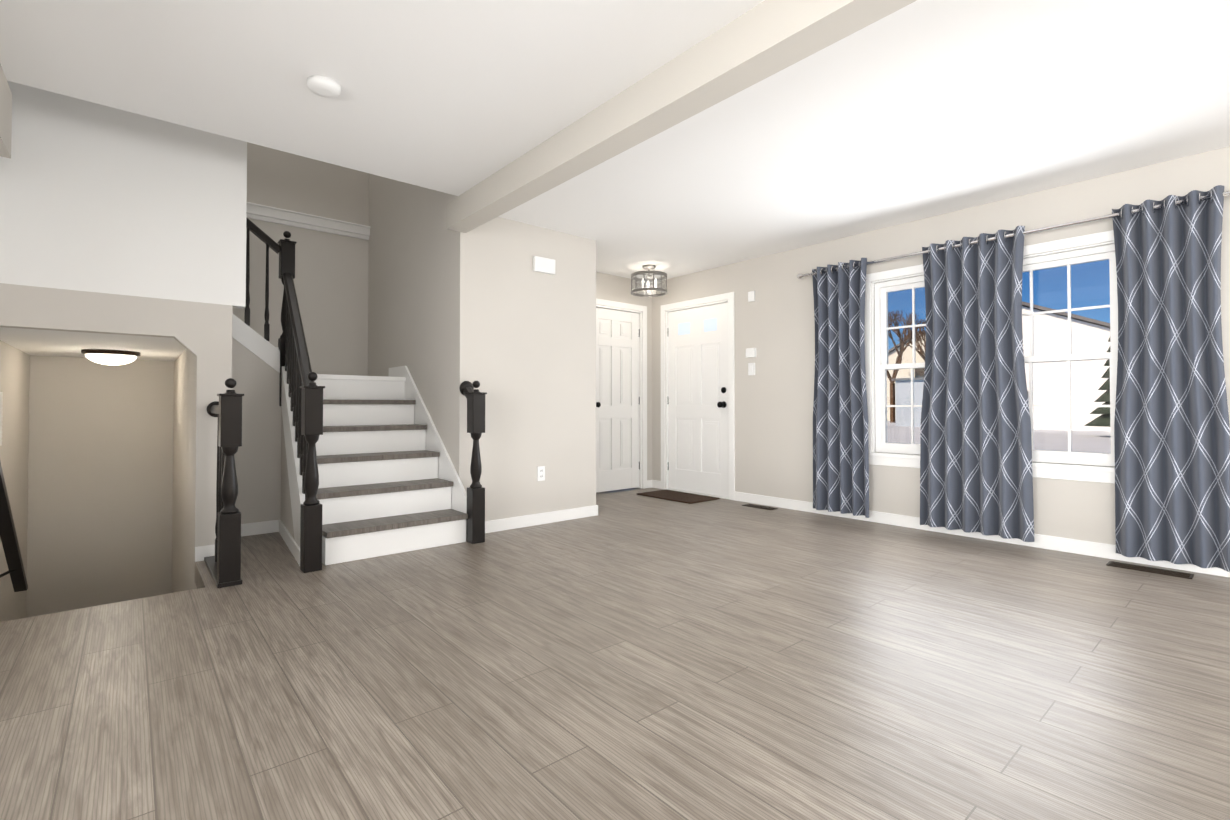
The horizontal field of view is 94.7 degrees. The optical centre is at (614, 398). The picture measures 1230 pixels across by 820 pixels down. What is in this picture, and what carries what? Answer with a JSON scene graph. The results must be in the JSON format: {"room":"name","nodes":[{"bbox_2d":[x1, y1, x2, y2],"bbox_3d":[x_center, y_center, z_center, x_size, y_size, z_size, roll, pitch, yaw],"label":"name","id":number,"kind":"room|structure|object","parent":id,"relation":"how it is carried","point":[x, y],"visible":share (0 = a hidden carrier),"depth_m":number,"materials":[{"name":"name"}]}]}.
{"room":"living room","nodes":[
{"label":"living room","id":0,"kind":"room"},
{"bbox_2d":[0,340,29,621],"bbox_3d":[-3.930,1.040,3.514,0.120,2.820,3.150,1,-1,-41],"label":"wall","id":1,"kind":"structure","parent":0,"point":[14,389],"depth_m":4.13,"materials":[{"name":"beige paint"}]},
{"bbox_2d":[0,392,2,445],"bbox_3d":[-3.790,0.129,3.470,0.015,0.340,0.380,1,-1,-41],"label":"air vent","id":2,"kind":"object","parent":1,"relation":"in","point":[1,407],"visible":1,"depth_m":3.58,"materials":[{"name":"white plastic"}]},
{"bbox_2d":[0,462,27,591],"bbox_3d":[-3.426,0.635,3.133,0.142,1.236,1.527,1,-1,-41],"label":"handrail","id":3,"kind":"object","parent":1,"relation":"attached to","point":[11,549],"depth_m":3.33,"materials":[{"name":"black wood"}]},
{"bbox_2d":[0,327,185,360],"bbox_3d":[-3.749,-0.410,4.185,1.240,0.100,2.400,1,-1,-41],"label":"ceiling","id":4,"kind":"structure","parent":0,"point":[36,342],"depth_m":3.80,"materials":[{"name":"white paint"}]},
{"bbox_2d":[81,349,140,364],"bbox_3d":[-3.864,-0.305,4.348,0.340,0.105,0.340,1,-1,-41],"label":"ceiling light","id":5,"kind":"object","parent":4,"relation":"attached to","point":[110,357],"visible":1,"depth_m":4.25,"materials":[{"name":"white glass"}]},
{"bbox_2d":[26,355,173,617],"bbox_3d":[-4.452,1.012,5.062,1.300,2.920,0.120,1,-1,-41],"label":"wall","id":6,"kind":"structure","parent":0,"point":[100,487],"depth_m":4.94,"materials":[{"name":"beige paint"}]},
{"bbox_2d":[0,81,246,588],"bbox_3d":[-2.909,-0.779,3.263,1.310,6.450,0.100,1,-1,-41],"label":"wall","id":7,"kind":"structure","parent":0,"point":[96,197],"depth_m":3.28,"materials":[{"name":"beige paint"}]},
{"bbox_2d":[171,349,196,592],"bbox_3d":[-3.102,1.000,4.224,0.180,2.920,3.150,1,-1,-41],"label":"wall","id":8,"kind":"structure","parent":0,"point":[183,503],"depth_m":4.25,"materials":[{"name":"beige paint"}]},
{"bbox_2d":[187,337,281,523],"bbox_3d":[-2.765,0.169,4.143,0.570,1.680,0.040,1,-1,-41],"label":"wall","id":9,"kind":"structure","parent":0,"point":[257,456],"depth_m":4.21,"materials":[{"name":"beige paint"}]},
{"bbox_2d":[232,313,267,360],"bbox_3d":[-2.808,-0.499,4.110,0.450,0.645,0.050,1,-1,-41],"label":"trim","id":10,"kind":"structure","parent":9,"relation":"attached to","point":[254,342],"depth_m":4.17,"materials":[{"name":"white wood"}]},
{"bbox_2d":[281,415,294,539],"bbox_3d":[-2.175,0.386,3.835,0.030,1.238,1.276,1,-1,-36],"label":"wall","id":11,"kind":"structure","parent":0,"point":[286,516],"depth_m":4.09,"materials":[{"name":"beige paint"}]},
{"bbox_2d":[259,520,299,565],"bbox_3d":[-2.194,0.959,3.810,0.120,0.090,1.270,1,-1,-41],"label":"baseboard","id":12,"kind":"structure","parent":11,"relation":"attached to","point":[272,526],"depth_m":4.08,"materials":[{"name":"white wood"}]},
{"bbox_2d":[264,345,304,547],"bbox_3d":[-2.164,0.328,3.846,0.168,1.355,1.270,1,-1,-41],"label":"trim","id":13,"kind":"structure","parent":11,"relation":"attached to","point":[272,354],"depth_m":3.85,"materials":[{"name":"white wood"}]},
{"bbox_2d":[233,142,368,375],"bbox_3d":[-3.510,-1.929,4.951,2.570,4.100,0.120,1,-1,-41],"label":"wall","id":14,"kind":"structure","parent":0,"point":[330,279],"depth_m":5.43,"materials":[{"name":"beige paint"}]},
{"bbox_2d":[246,202,370,239],"bbox_3d":[-3.449,-1.673,4.875,2.570,0.125,0.070,1,-1,-41],"label":"trim","id":15,"kind":"structure","parent":14,"relation":"attached to","point":[294,218],"depth_m":5.33,"materials":[{"name":"white wood"}]},
{"bbox_2d":[276,347,405,399],"bbox_3d":[-2.644,-0.180,4.867,1.330,0.400,1.095,1,-1,-41],"label":"floor","id":16,"kind":"structure","parent":0,"point":[347,387],"depth_m":4.66,"materials":[{"name":"white wood"}]},
{"bbox_2d":[368,173,474,492],"bbox_3d":[-1.708,-1.480,4.908,0.120,5.000,2.520,1,-1,-41],"label":"wall","id":17,"kind":"structure","parent":0,"point":[421,292],"depth_m":4.61,"materials":[{"name":"beige paint"}]},
{"bbox_2d":[389,366,466,541],"bbox_3d":[-1.551,0.365,4.588,0.018,1.300,1.600,1,-1,-41],"label":"trim","id":18,"kind":"structure","parent":17,"relation":"attached to","point":[446,469],"depth_m":4.40,"materials":[{"name":"white wood"}]},
{"bbox_2d":[475,217,595,520],"bbox_3d":[-0.933,-0.179,4.960,1.150,2.400,1.020,1,-1,-41],"label":"wall","id":19,"kind":"structure","parent":0,"point":[535,354],"depth_m":4.54,"materials":[{"name":"beige paint"}]},
{"bbox_2d":[537,466,544,480],"bbox_3d":[-0.594,0.608,4.560,0.070,0.115,0.010,1,-1,-41],"label":"outlet","id":20,"kind":"object","parent":19,"relation":"attached to","point":[540,473],"visible":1,"depth_m":4.56,"materials":[{"name":"white plastic"}]},
{"bbox_2d":[485,505,597,532],"bbox_3d":[-0.637,0.970,4.516,1.284,0.090,0.014,1,-1,-41],"label":"baseboard","id":21,"kind":"structure","parent":19,"relation":"attached to","point":[497,525],"depth_m":4.54,"materials":[{"name":"white wood"}]},
{"bbox_2d":[533,256,554,274],"bbox_3d":[-0.572,-1.075,4.590,0.200,0.120,0.029,1,-1,-41],"label":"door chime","id":22,"kind":"object","parent":19,"relation":"attached to","point":[543,265],"visible":0.94,"depth_m":4.57,"materials":[{"name":"white plastic"}]},
{"bbox_2d":[0,488,1229,819],"bbox_3d":[0.261,1.022,0.850,7.780,0.120,10.950,1,-1,-41],"label":"floor","id":23,"kind":"structure","parent":0,"point":[726,659],"depth_m":1.94,"materials":[{"name":"laminate"}]},
{"bbox_2d":[204,378,243,587],"bbox_3d":[-2.260,0.446,3.264,0.111,1.100,0.714,1,-1,-41],"label":"guard","id":24,"kind":"object","parent":23,"relation":"on","point":[223,564],"visible":1,"depth_m":3.01,"materials":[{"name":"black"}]},
{"bbox_2d":[244,217,324,572],"bbox_3d":[-2.310,-0.286,3.687,0.648,2.576,1.406,1,-1,-41],"label":"stair railing","id":25,"kind":"object","parent":23,"relation":"on","point":[305,393],"visible":0.88,"depth_m":3.67,"materials":[{"name":"black wood"}]},
{"bbox_2d":[316,399,467,564],"bbox_3d":[-1.774,0.509,4.111,0.928,1.000,1.230,1,-1,-41],"label":"stairs","id":26,"kind":"structure","parent":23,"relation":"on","point":[383,489],"depth_m":3.94,"materials":[{"name":"white wood"}]},
{"bbox_2d":[459,381,486,543],"bbox_3d":[-1.018,0.440,4.031,0.121,1.134,0.275,1,-1,-35],"label":"newel post","id":27,"kind":"object","parent":23,"relation":"on","point":[475,398],"visible":1,"depth_m":3.94,"materials":[{"name":"black wood"}]},
{"bbox_2d":[637,489,719,503],"bbox_3d":[0.651,1.028,5.937,0.450,0.013,0.770,1,-1,-41],"label":"door mat","id":28,"kind":"object","parent":23,"relation":"on","point":[682,497],"visible":1,"depth_m":5.87,"materials":[{"name":"brown fabric"}]},
{"bbox_2d":[742,504,777,509],"bbox_3d":[1.359,1.022,5.326,0.110,0.008,0.320,1,-1,-41],"label":"floor vent","id":29,"kind":"object","parent":23,"relation":"in","point":[760,507],"visible":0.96,"depth_m":5.32,"materials":[{"name":"brown"}]},
{"bbox_2d":[1106,561,1193,578],"bbox_3d":[3.091,0.992,3.281,0.120,0.008,0.360,1,-1,-41],"label":"floor vent","id":30,"kind":"object","parent":23,"relation":"in","point":[1151,570],"visible":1,"depth_m":3.27,"materials":[{"name":"brown metal"}]},
{"bbox_2d":[0,0,1229,282],"bbox_3d":[0.612,-1.504,0.476,7.780,0.120,9.870,1,-1,-41],"label":"ceiling","id":31,"kind":"structure","parent":0,"point":[920,110],"depth_m":2.65,"materials":[{"name":"white paint"}]},
{"bbox_2d":[0,64,11,157],"bbox_3d":[-0.019,-1.312,-0.772,0.200,0.300,8.800,1,-1,-41],"label":"header beam","id":32,"kind":"structure","parent":31,"relation":"attached to","point":[5,118],"depth_m":2.52,"materials":[{"name":"paint"}]},
{"bbox_2d":[307,75,340,97],"bbox_3d":[-1.309,-1.395,2.549,0.136,0.038,0.136,1,-1,-41],"label":"smoke detector","id":33,"kind":"object","parent":31,"relation":"attached to","point":[323,86],"visible":1,"depth_m":2.52,"materials":[{"name":"white plastic"}]},
{"bbox_2d":[631,264,666,296],"bbox_3d":[0.352,-1.223,5.865,0.378,0.287,0.378,1,-1,-41],"label":"ceiling light","id":34,"kind":"object","parent":31,"relation":"attached to","point":[649,273],"visible":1,"depth_m":5.81,"materials":[{"name":"silver metal"}]},
{"bbox_2d":[446,0,916,232],"bbox_3d":[1.722,-1.350,0.754,0.150,0.180,8.850,1,-1,-41],"label":"beam","id":35,"kind":"structure","parent":31,"relation":"attached to","point":[763,40],"depth_m":2.38,"materials":[{"name":"paint"}]},
{"bbox_2d":[596,272,651,479],"bbox_3d":[-0.197,-0.161,6.183,1.560,2.400,0.120,1,-1,-41],"label":"wall","id":36,"kind":"structure","parent":0,"point":[613,288],"depth_m":6.53,"materials":[{"name":"beige paint"}]},
{"bbox_2d":[596,308,639,492],"bbox_3d":[0.017,0.022,6.305,0.726,2.005,0.116,1,-1,-41],"label":"closet door","id":37,"kind":"structure","parent":36,"relation":"in","point":[617,401],"depth_m":6.33,"materials":[{"name":"white wood"}]},
{"bbox_2d":[596,298,646,488],"bbox_3d":[0.004,-0.015,6.316,0.890,2.110,0.096,1,-1,-41],"label":"door frame","id":38,"kind":"structure","parent":36,"relation":"attached to","point":[641,311],"depth_m":6.54,"materials":[{"name":"white wood"}]},
{"bbox_2d":[652,146,1229,544],"bbox_3d":[3.682,-0.207,3.008,0.200,2.400,9.990,1,-1,-41],"label":"wall","id":39,"kind":"structure","parent":0,"point":[774,323],"depth_m":4.83,"materials":[{"name":"beige paint"}]},
{"bbox_2d":[661,292,734,499],"bbox_3d":[0.898,-0.017,6.151,0.096,2.110,1.040,1,-1,-41],"label":"door frame","id":40,"kind":"structure","parent":39,"relation":"attached to","point":[719,299],"depth_m":6.01,"materials":[{"name":"white wood"}]},
{"bbox_2d":[668,302,728,496],"bbox_3d":[0.874,0.019,6.134,0.126,2.005,0.876,1,-1,-41],"label":"entry door","id":41,"kind":"structure","parent":39,"relation":"in","point":[698,400],"depth_m":6.12,"materials":[{"name":"white wood"}]},
{"bbox_2d":[746,348,755,357],"bbox_3d":[1.338,-0.445,5.572,0.027,0.090,0.110,1,-1,-41],"label":"light switch","id":42,"kind":"object","parent":39,"relation":"attached to","point":[750,352],"visible":1,"depth_m":5.56,"materials":[{"name":"white plastic"}]},
{"bbox_2d":[748,363,754,374],"bbox_3d":[1.344,-0.285,5.575,0.011,0.120,0.080,1,-1,-41],"label":"switch plate","id":43,"kind":"object","parent":39,"relation":"attached to","point":[751,368],"visible":1,"depth_m":5.57,"materials":[{"name":"white plastic"}]},
{"bbox_2d":[748,291,754,301],"bbox_3d":[1.344,-1.000,5.579,0.019,0.100,0.070,1,-1,-41],"label":"light switch","id":44,"kind":"object","parent":39,"relation":"attached to","point":[751,296],"visible":0.94,"depth_m":5.57,"materials":[{"name":"white plastic"}]},
{"bbox_2d":[734,491,1229,576],"bbox_3d":[3.989,0.940,2.468,0.014,0.090,8.555,1,-1,-41],"label":"baseboard","id":45,"kind":"structure","parent":39,"relation":"attached to","point":[1090,548],"depth_m":3.96,"materials":[{"name":"white wood"}]},
{"bbox_2d":[865,230,1117,483],"bbox_3d":[2.668,-0.249,4.108,0.160,1.575,1.750,1,-1,-41],"label":"living room window","id":46,"kind":"structure","parent":39,"relation":"in","point":[1031,265],"depth_m":3.85,"materials":[{"name":"white"}]},
{"bbox_2d":[797,185,1229,571],"bbox_3d":[2.561,-0.097,4.041,0.154,2.100,2.770,1,-1,-41],"label":"curtains","id":47,"kind":"object","parent":39,"relation":"attached to","point":[1172,457],"visible":1,"depth_m":3.78,"materials":[{"name":"blue fabric"}]},
{"label":"outside","id":48,"kind":"structure","parent":0,"visible":0},
{"bbox_2d":[887,421,1110,452],"bbox_3d":[49.556,2.445,68.762,154.970,0.100,200.000,1,-1,-41],"label":"ground","id":49,"kind":"structure","parent":48,"point":[1098,435],"depth_m":23.86,"materials":[{"name":"white snow"}]},
{"bbox_2d":[887,331,925,420],"bbox_3d":[32.239,-1.991,55.969,10.600,8.400,7.800,1,-1,-41],"label":"house","id":50,"kind":"structure","parent":49,"relation":"on","point":[906,373],"depth_m":53.83,"materials":[{"name":"brown"}]},
{"bbox_2d":[887,310,925,422],"bbox_3d":[27.548,-2.998,47.550,12.633,10.170,15.759,1,-1,-41],"label":"bare trees","id":51,"kind":"object","parent":49,"relation":"on","point":[900,354],"depth_m":47.83,"materials":[{"name":"brown plant"}]},
{"bbox_2d":[891,377,923,426],"bbox_3d":[22.145,0.304,40.048,4.400,3.350,3.200,1,-1,-41],"label":"shed","id":52,"kind":"object","parent":49,"relation":"on","point":[902,396],"depth_m":39.20,"materials":[{"name":"white"}]},
{"bbox_2d":[1022,301,1109,430],"bbox_3d":[31.645,-2.116,35.908,11.800,8.070,11.100,1,-1,-41],"label":"house","id":53,"kind":"structure","parent":49,"relation":"on","point":[1062,381],"depth_m":33.47,"materials":[{"name":"white"}]},
{"bbox_2d":[1084,338,1110,426],"bbox_3d":[22.725,-2.231,25.570,2.500,8.000,2.378,1,-1,-41],"label":"conifer","id":54,"kind":"object","parent":49,"relation":"on","point":[1102,422],"depth_m":25.52,"materials":[{"name":"green plant"}]}
]}

